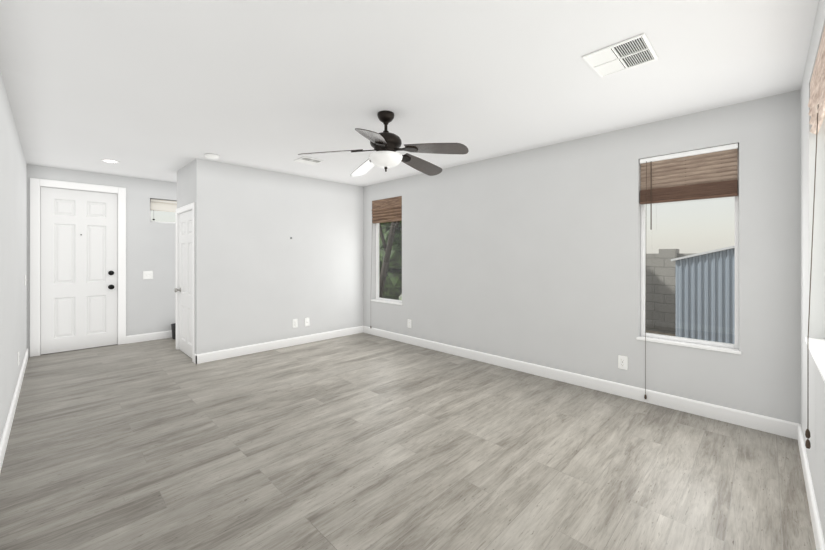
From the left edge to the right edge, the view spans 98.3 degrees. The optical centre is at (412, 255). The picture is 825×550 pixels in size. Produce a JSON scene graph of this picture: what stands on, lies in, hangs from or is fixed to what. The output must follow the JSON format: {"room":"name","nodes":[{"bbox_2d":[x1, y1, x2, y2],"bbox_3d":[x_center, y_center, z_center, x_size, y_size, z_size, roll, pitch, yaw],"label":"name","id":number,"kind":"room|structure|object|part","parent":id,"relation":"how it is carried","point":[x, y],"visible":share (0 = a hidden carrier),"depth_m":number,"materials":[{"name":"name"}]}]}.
{"room":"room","nodes":[
{"label":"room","id":0,"kind":"room"},
{"bbox_2d":[0,72,26,440],"bbox_3d":[-2.452,0.060,2.007,6.938,2.380,0.150,0,0,45],"label":"wall","id":1,"kind":"structure","parent":0,"point":[13,251],"depth_m":2.78,"materials":[{"name":"grey paint"}]},
{"bbox_2d":[0,348,27,471],"bbox_3d":[-2.394,1.196,2.065,6.638,0.108,0.014,0,0,45],"label":"baseboard","id":2,"kind":"structure","parent":1,"relation":"attached to","point":[6,433],"depth_m":2.65,"materials":[{"name":"white"}]},
{"bbox_2d":[27,164,176,356],"bbox_3d":[-3.470,0.060,5.800,0.150,2.380,3.804,0,0,45],"label":"wall","id":3,"kind":"structure","parent":0,"point":[150,303],"depth_m":5.21,"materials":[{"name":"grey paint"}]},
{"bbox_2d":[30,178,125,356],"bbox_3d":[-4.464,0.060,4.801,0.186,2.480,1.364,0,0,45],"label":"door frame","id":4,"kind":"structure","parent":3,"relation":"attached to","point":[35,184],"depth_m":4.52,"materials":[{"name":"white wood"}]},
{"bbox_2d":[41,187,116,354],"bbox_3d":[-4.435,0.187,4.772,0.044,2.114,0.747,0,0,45],"label":"entry door","id":5,"kind":"structure","parent":3,"relation":"in","point":[78,303],"depth_m":4.73,"materials":[{"name":"white wood"}]},
{"bbox_2d":[80,234,113,288],"bbox_3d":[-4.278,0.089,4.850,0.069,0.755,0.348,0,0,45],"label":"hardware piece","id":6,"kind":"object","parent":5,"relation":"attached to","point":[110,273],"depth_m":4.95,"materials":[{"name":"black metal"}]},
{"bbox_2d":[143,271,152,278],"bbox_3d":[-3.894,0.283,5.254,0.016,0.118,0.118,0,0,45],"label":"light switch","id":7,"kind":"object","parent":3,"relation":"attached to","point":[147,274],"visible":1,"depth_m":5.25,"materials":[{"name":"white plastic"}]},
{"bbox_2d":[126,330,171,343],"bbox_3d":[-3.074,1.196,6.083,0.014,0.108,2.845,0,0,45],"label":"baseboard","id":8,"kind":"structure","parent":3,"relation":"attached to","point":[147,337],"depth_m":5.25,"materials":[{"name":"white"}]},
{"bbox_2d":[150,199,176,223],"bbox_3d":[-3.743,-0.676,5.524,0.122,0.359,0.544,0,0,45],"label":"window","id":9,"kind":"structure","parent":3,"relation":"in","point":[157,205],"depth_m":5.43,"materials":[{"name":"white plastic"}]},
{"bbox_3d":[-3.869,-0.609,5.333,0.032,0.158,0.032,0,0,45],"label":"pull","id":10,"kind":"part","parent":9,"relation":"part of","materials":[{"name":"black"}]},
{"bbox_2d":[150,199,176,213],"bbox_3d":[-3.716,-0.765,5.497,0.048,0.170,0.528,0,0,45],"label":"shade","id":11,"kind":"object","parent":9,"relation":"attached to","point":[155,204],"depth_m":5.43,"materials":[{"name":"white fabric"}]},
{"bbox_2d":[177,161,192,208],"bbox_3d":[-2.810,0.060,4.509,0.711,2.380,0.100,0,0,45],"label":"wall","id":12,"kind":"structure","parent":0,"point":[184,175],"depth_m":4.48,"materials":[{"name":"grey paint"}]},
{"bbox_2d":[176,203,194,361],"bbox_3d":[-2.823,0.268,4.526,0.873,2.065,0.134,0,0,45],"label":"door","id":13,"kind":"structure","parent":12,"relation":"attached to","point":[178,273],"depth_m":4.53,"materials":[{"name":"white wood"}]},
{"bbox_2d":[193,158,362,353],"bbox_3d":[-1.697,0.060,5.029,0.120,2.380,2.404,0,0,45],"label":"wall","id":14,"kind":"structure","parent":0,"point":[261,276],"depth_m":4.76,"materials":[{"name":"grey paint"}]},
{"bbox_2d":[195,326,362,363],"bbox_3d":[-1.655,1.196,4.976,0.014,0.108,2.418,0,0,45],"label":"baseboard","id":15,"kind":"structure","parent":14,"relation":"attached to","point":[231,352],"depth_m":4.75,"materials":[{"name":"white"}]},
{"bbox_2d":[293,319,297,327],"bbox_3d":[-1.642,0.945,4.992,0.009,0.116,0.072,0,0,45],"label":"electrical outlet","id":16,"kind":"object","parent":14,"relation":"attached to","point":[295,322],"visible":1,"depth_m":4.99,"materials":[{"name":"white plastic"}]},
{"bbox_2d":[305,318,308,325],"bbox_3d":[-1.510,0.950,5.120,0.016,0.116,0.072,0,0,45],"label":"outlet","id":17,"kind":"object","parent":14,"relation":"attached to","point":[306,321],"visible":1,"depth_m":5.12,"materials":[{"name":"white plastic"}]},
{"bbox_2d":[0,333,815,549],"bbox_3d":[-1.060,1.310,3.410,6.938,0.120,4.104,0,0,45],"label":"floor","id":18,"kind":"structure","parent":0,"point":[361,441],"depth_m":2.17,"materials":[{"name":"grey laminate"}]},
{"bbox_2d":[171,323,175,338],"bbox_3d":[-3.547,1.141,5.413,0.202,0.218,0.202,0,0,45],"label":"waste bin","id":19,"kind":"object","parent":18,"relation":"on","point":[173,327],"visible":0.33,"depth_m":5.33,"materials":[{"name":"grey plastic"}]},
{"bbox_2d":[0,0,818,186],"bbox_3d":[-1.060,-1.190,3.410,6.938,0.120,4.104,0,0,45],"label":"ceiling","id":20,"kind":"structure","parent":0,"point":[163,90],"depth_m":2.22,"materials":[{"name":"paint"}]},
{"bbox_2d":[102,159,119,162],"bbox_3d":[-3.598,-1.126,4.251,0.166,0.008,0.166,0,0,45],"label":"recessed light","id":21,"kind":"object","parent":20,"relation":"in","point":[109,161],"visible":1,"depth_m":4.25,"materials":[{"name":"white plastic"}]},
{"bbox_2d":[205,153,218,158],"bbox_3d":[-2.247,-1.110,3.998,0.136,0.038,0.136,0,0,45],"label":"smoke detector","id":22,"kind":"object","parent":20,"relation":"attached to","point":[211,156],"visible":1,"depth_m":3.96,"materials":[{"name":"white plastic"}]},
{"bbox_2d":[294,156,323,164],"bbox_3d":[-1.226,-1.125,4.223,0.255,0.010,0.255,0,0,45],"label":"ceiling vent","id":23,"kind":"object","parent":20,"relation":"in","point":[309,160],"visible":0.98,"depth_m":4.20,"materials":[{"name":"white plastic"}]},
{"bbox_2d":[298,110,468,175],"bbox_3d":[-0.182,-0.898,2.876,1.287,0.462,1.245,0,0,45],"label":"ceiling fan","id":24,"kind":"object","parent":20,"relation":"hanging from","point":[385,144],"visible":1,"depth_m":2.76,"materials":[{"name":"brown metal"}]},
{"bbox_3d":[-0.212,-0.898,2.837,0.252,0.462,0.252,0,0,45],"label":"motor","id":25,"kind":"part","parent":24,"relation":"part of","materials":[{"name":"brown metal"}]},
{"bbox_3d":[-0.212,-0.752,2.837,0.268,0.095,0.268,0,0,45],"label":"lamp shade","id":26,"kind":"part","parent":24,"relation":"part of","materials":[{"name":"white glass"}]},
{"bbox_2d":[582,33,657,77],"bbox_3d":[1.180,-1.125,2.027,0.305,0.010,0.325,0,0,45],"label":"ceiling vent","id":27,"kind":"object","parent":20,"relation":"in","point":[635,51],"visible":1,"depth_m":2.01,"materials":[{"name":"white plastic"}]},
{"bbox_2d":[363,90,799,423],"bbox_3d":[0.332,0.060,4.814,6.938,2.380,0.150,0,0,45],"label":"wall","id":28,"kind":"structure","parent":0,"point":[532,256],"depth_m":3.36,"materials":[{"name":"grey paint"}]},
{"bbox_2d":[370,196,401,327],"bbox_3d":[-0.368,0.139,5.475,0.695,2.023,0.168,0,0,45],"label":"window","id":29,"kind":"structure","parent":28,"relation":"in","point":[387,210],"depth_m":5.51,"materials":[{"name":"white plastic"}]},
{"bbox_3d":[-0.652,0.287,5.668,0.017,1.725,0.042,0,0,45],"label":"cord","id":30,"kind":"part","parent":29,"relation":"part of","materials":[{"name":"brown plastic"}]},
{"bbox_2d":[371,299,401,304],"bbox_3d":[-0.383,0.706,5.456,0.718,0.020,0.082,0,0,45],"label":"window sill","id":31,"kind":"structure","parent":29,"relation":"attached to","point":[390,302],"depth_m":5.43,"materials":[{"name":"white"}]},
{"bbox_2d":[371,196,401,223],"bbox_3d":[-0.387,-0.694,5.452,0.686,0.358,0.058,0,0,45],"label":"shade","id":32,"kind":"object","parent":29,"relation":"attached to","point":[389,209],"depth_m":5.42,"materials":[{"name":"brown wood"}]},
{"bbox_3d":[-0.328,-0.087,5.511,0.648,1.529,0.006,0,0,45],"label":"glass","id":33,"kind":"part","parent":29,"relation":"part of","materials":[{"name":"clear glass"}]},
{"bbox_2d":[363,326,798,439],"bbox_3d":[0.909,1.196,4.127,4.851,0.108,0.014,0,0,45],"label":"baseboard","id":34,"kind":"structure","parent":28,"relation":"attached to","point":[784,428],"depth_m":3.17,"materials":[{"name":"white"}]},
{"bbox_2d":[618,355,626,369],"bbox_3d":[1.872,0.950,3.175,0.072,0.116,0.009,0,0,45],"label":"electrical outlet","id":35,"kind":"object","parent":28,"relation":"attached to","point":[622,362],"visible":1,"depth_m":3.17,"materials":[{"name":"white plastic"}]},
{"bbox_2d":[640,145,738,398],"bbox_3d":[2.224,0.190,2.904,0.641,2.060,0.168,0,0,45],"label":"window","id":36,"kind":"structure","parent":28,"relation":"in","point":[719,166],"depth_m":2.89,"materials":[{"name":"clear glass"}]},
{"bbox_2d":[636,336,740,353],"bbox_3d":[2.207,0.716,2.887,0.669,0.020,0.082,0,0,45],"label":"window sill","id":37,"kind":"structure","parent":36,"relation":"attached to","point":[702,346],"depth_m":2.84,"materials":[{"name":"white"}]},
{"bbox_2d":[640,143,737,163],"bbox_3d":[2.215,-0.821,2.894,0.633,0.037,0.055,0,0,45],"label":"blind headrail","id":38,"kind":"object","parent":36,"relation":"attached to","point":[697,152],"depth_m":2.85,"materials":[{"name":"white plastic"}]},
{"bbox_2d":[640,180,737,204],"bbox_3d":[2.215,-0.509,2.894,0.629,0.117,0.054,0,0,45],"label":"window shade","id":39,"kind":"object","parent":36,"relation":"attached to","point":[721,189],"depth_m":2.85,"materials":[{"name":"brown wood"}]},
{"bbox_2d":[800,0,824,541],"bbox_3d":[1.350,0.060,1.020,0.150,2.380,3.804,0,0,45],"label":"wall","id":40,"kind":"structure","parent":0,"point":[815,452],"depth_m":1.92,"materials":[{"name":"grey paint"}]},
{"bbox_2d":[798,424,824,549],"bbox_3d":[1.292,1.196,1.078,0.014,0.108,3.804,0,0,45],"label":"baseboard","id":41,"kind":"structure","parent":40,"relation":"attached to","point":[817,529],"depth_m":1.72,"materials":[{"name":"white"}]},
{"bbox_2d":[805,26,824,448],"bbox_3d":[1.386,-0.011,1.090,0.168,1.853,2.296,0,0,45],"label":"window","id":42,"kind":"structure","parent":40,"relation":"in","point":[816,104],"depth_m":1.69,"materials":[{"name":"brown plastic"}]},
{"bbox_3d":[1.895,0.102,1.692,0.042,1.625,0.030,0,0,45],"label":"cord","id":43,"kind":"part","parent":42,"relation":"part of","materials":[{"name":"brown plastic"}]},
{"bbox_2d":[805,337,824,382],"bbox_3d":[1.369,0.456,1.107,0.082,0.020,2.324,0,0,45],"label":"window sill","id":44,"kind":"structure","parent":42,"relation":"attached to","point":[817,348],"depth_m":1.65,"materials":[{"name":"white"}]},
{"bbox_2d":[807,26,824,134],"bbox_3d":[1.365,-0.794,1.111,0.055,0.288,2.292,0,0,45],"label":"shade","id":45,"kind":"object","parent":42,"relation":"attached to","point":[816,103],"depth_m":1.65,"materials":[{"name":"brown wood"}]},
{"label":"outside","id":46,"kind":"structure","parent":0,"visible":0},
{"bbox_2d":[646,330,675,335],"bbox_3d":[-0.029,1.800,7.071,70.000,0.200,70.000,0,0,45],"label":"ground","id":47,"kind":"structure","parent":46,"point":[653,332],"depth_m":7.81,"materials":[{"name":"grey concrete"}]},
{"bbox_2d":[379,206,401,299],"bbox_3d":[-0.765,-0.683,10.943,6.785,4.836,3.138,0,0,45],"label":"tree","id":48,"kind":"object","parent":47,"relation":"on","point":[383,231],"depth_m":9.72,"materials":[{"name":"green plant"}]},
{"bbox_2d":[646,249,697,333],"bbox_3d":[5.411,0.765,8.295,28.000,1.870,0.400,0,0,45],"label":"fence","id":49,"kind":"object","parent":47,"relation":"on","point":[663,305],"depth_m":7.89,"materials":[{"name":"grey brick"}]},
{"bbox_2d":[671,246,734,343],"bbox_3d":[5.565,0.706,5.255,2.520,1.989,2.320,0,0,45],"label":"shed","id":50,"kind":"object","parent":47,"relation":"on","point":[698,279],"depth_m":5.05,"materials":[{"name":"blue metal"}]}
]}

